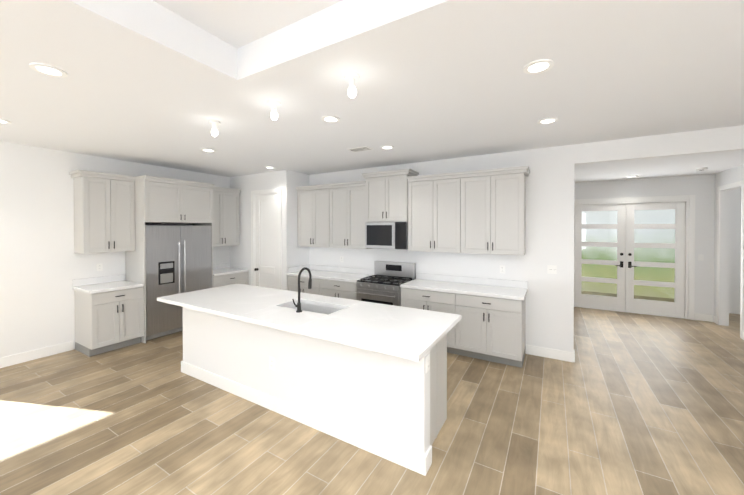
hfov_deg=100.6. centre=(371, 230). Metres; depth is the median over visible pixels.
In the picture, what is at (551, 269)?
light switch
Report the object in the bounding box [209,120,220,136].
pendant light
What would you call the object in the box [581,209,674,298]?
backdrop
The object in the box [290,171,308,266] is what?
wall
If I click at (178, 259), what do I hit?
refrigerator
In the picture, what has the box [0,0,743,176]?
ceiling
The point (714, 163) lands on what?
ceiling
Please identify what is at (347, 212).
upper cabinet
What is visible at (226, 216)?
upper cabinet
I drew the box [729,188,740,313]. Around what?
wall
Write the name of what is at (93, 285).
countertop
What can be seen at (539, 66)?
recessed light
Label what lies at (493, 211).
upper cabinet
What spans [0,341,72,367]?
baseboard
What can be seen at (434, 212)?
upper cabinet
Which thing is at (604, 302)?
front door
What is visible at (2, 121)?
recessed light
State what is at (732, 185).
trim
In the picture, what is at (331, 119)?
recessed light
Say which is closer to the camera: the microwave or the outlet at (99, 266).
the outlet at (99, 266)
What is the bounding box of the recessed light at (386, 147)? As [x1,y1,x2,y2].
[380,145,393,149]
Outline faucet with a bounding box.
[292,267,311,312]
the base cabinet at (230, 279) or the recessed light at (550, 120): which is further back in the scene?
the base cabinet at (230, 279)
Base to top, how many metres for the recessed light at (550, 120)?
0.010 m
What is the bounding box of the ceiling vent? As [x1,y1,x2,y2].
[347,146,372,151]
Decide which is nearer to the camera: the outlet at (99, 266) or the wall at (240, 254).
the outlet at (99, 266)
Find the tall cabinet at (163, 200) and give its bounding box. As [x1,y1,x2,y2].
[125,175,213,342]
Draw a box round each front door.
[574,204,625,310]
[625,202,684,316]
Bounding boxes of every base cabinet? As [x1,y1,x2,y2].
[74,287,143,356]
[213,272,247,287]
[287,275,319,294]
[320,279,356,299]
[401,287,456,353]
[455,293,525,367]
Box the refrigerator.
[145,225,211,340]
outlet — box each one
[96,263,102,270]
[426,354,429,372]
[500,265,504,273]
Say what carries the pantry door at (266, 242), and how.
in the wall at (240, 254)
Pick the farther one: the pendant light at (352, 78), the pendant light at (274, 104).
the pendant light at (274, 104)
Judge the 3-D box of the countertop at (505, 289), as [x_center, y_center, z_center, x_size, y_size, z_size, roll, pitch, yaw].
[1.297,0.780,4.463,1.664,0.140,0.632,0,1,30]
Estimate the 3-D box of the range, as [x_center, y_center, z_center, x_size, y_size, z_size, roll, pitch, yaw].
[0.224,1.132,5.040,0.766,1.175,0.722,0,1,30]
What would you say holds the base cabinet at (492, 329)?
on the floor
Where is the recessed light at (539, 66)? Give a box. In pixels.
[523,59,553,73]
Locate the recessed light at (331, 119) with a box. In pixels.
[321,116,339,122]
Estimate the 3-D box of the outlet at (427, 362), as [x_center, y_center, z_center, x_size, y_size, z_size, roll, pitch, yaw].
[0.409,0.971,2.257,0.008,0.116,0.072,0,1,30]
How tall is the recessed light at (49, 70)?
0.010 m
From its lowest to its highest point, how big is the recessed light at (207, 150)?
0.010 m
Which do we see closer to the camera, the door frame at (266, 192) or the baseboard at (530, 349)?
the baseboard at (530, 349)
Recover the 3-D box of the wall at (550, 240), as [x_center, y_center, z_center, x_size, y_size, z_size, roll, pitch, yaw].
[1.008,0.294,5.067,8.600,2.850,0.120,0,1,30]
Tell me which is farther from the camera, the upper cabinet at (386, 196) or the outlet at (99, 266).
the upper cabinet at (386, 196)
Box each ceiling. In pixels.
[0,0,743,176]
[109,0,396,65]
[574,151,743,182]
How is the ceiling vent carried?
in the ceiling at (444, 79)
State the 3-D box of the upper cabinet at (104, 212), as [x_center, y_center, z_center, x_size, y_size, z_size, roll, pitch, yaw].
[-4.008,-0.257,4.620,0.382,1.160,0.670,0,1,30]
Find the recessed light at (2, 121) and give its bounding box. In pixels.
[0,119,10,123]
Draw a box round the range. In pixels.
[356,261,415,305]
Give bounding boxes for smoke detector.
[696,167,707,170]
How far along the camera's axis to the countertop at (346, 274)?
5.75 m
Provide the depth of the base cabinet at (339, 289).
5.20 m
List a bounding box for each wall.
[0,141,229,357]
[230,170,290,289]
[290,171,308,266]
[309,125,743,352]
[574,174,714,319]
[714,164,743,325]
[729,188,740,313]
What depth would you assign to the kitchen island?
2.66 m
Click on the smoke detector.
(701, 169)
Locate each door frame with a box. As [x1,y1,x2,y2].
[251,188,281,289]
[574,195,694,319]
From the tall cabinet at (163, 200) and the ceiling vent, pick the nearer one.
the ceiling vent
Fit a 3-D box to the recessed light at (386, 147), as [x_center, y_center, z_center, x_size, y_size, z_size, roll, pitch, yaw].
[0.205,-1.119,4.159,0.184,0.010,0.184,0,1,30]
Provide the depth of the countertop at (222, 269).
6.28 m
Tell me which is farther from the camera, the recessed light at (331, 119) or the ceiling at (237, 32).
the recessed light at (331, 119)
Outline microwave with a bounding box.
[365,222,407,249]
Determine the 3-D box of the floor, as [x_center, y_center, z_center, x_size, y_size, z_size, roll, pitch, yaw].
[2.492,1.777,4.071,12.420,0.100,18.120,0,1,30]
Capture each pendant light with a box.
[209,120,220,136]
[268,100,280,119]
[344,72,359,97]
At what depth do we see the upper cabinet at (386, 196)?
4.99 m
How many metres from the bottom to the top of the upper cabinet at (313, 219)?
1.160 m
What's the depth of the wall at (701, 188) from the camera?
5.90 m
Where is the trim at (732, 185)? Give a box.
[716,180,743,338]
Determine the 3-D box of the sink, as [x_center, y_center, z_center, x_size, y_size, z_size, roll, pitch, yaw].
[-0.645,0.954,3.358,0.744,0.214,0.394,0,1,30]
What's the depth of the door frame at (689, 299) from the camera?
5.97 m
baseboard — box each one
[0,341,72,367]
[526,344,574,361]
[695,313,714,322]
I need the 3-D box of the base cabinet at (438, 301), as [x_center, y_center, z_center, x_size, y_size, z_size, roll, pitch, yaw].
[0.928,1.285,4.671,0.820,0.874,0.652,0,1,30]
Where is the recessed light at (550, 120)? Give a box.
[537,117,557,124]
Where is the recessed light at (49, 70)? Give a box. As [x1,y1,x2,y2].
[29,63,67,77]
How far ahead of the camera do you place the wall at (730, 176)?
5.56 m
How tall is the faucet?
0.439 m
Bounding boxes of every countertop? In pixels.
[72,274,143,293]
[157,283,460,362]
[213,263,248,275]
[287,264,373,282]
[400,273,527,299]
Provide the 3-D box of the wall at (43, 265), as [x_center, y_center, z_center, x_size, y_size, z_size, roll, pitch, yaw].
[-5.058,0.133,3.332,0.120,3.200,9.240,0,1,30]
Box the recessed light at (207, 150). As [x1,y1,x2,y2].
[201,148,215,151]
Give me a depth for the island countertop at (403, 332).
2.92 m
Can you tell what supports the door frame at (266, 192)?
attached to the wall at (240, 254)
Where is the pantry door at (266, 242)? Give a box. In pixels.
[254,194,278,288]
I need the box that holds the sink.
[285,299,340,314]
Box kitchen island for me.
[181,307,456,475]
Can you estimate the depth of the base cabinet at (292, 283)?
5.60 m
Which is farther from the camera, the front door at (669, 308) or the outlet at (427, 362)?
the front door at (669, 308)
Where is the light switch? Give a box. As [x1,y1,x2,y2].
[547,265,556,273]
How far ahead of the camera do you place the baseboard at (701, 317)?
5.83 m
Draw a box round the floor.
[0,291,743,494]
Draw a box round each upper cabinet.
[69,170,135,253]
[213,186,240,246]
[296,184,329,247]
[328,181,372,248]
[362,168,418,221]
[407,172,460,252]
[460,166,529,255]
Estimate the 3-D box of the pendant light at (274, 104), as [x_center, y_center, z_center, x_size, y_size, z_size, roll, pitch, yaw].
[-0.847,-1.034,2.678,0.110,0.154,0.110,0,1,30]
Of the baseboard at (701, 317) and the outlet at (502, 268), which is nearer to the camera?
the outlet at (502, 268)
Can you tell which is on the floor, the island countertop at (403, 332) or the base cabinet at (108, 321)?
the base cabinet at (108, 321)

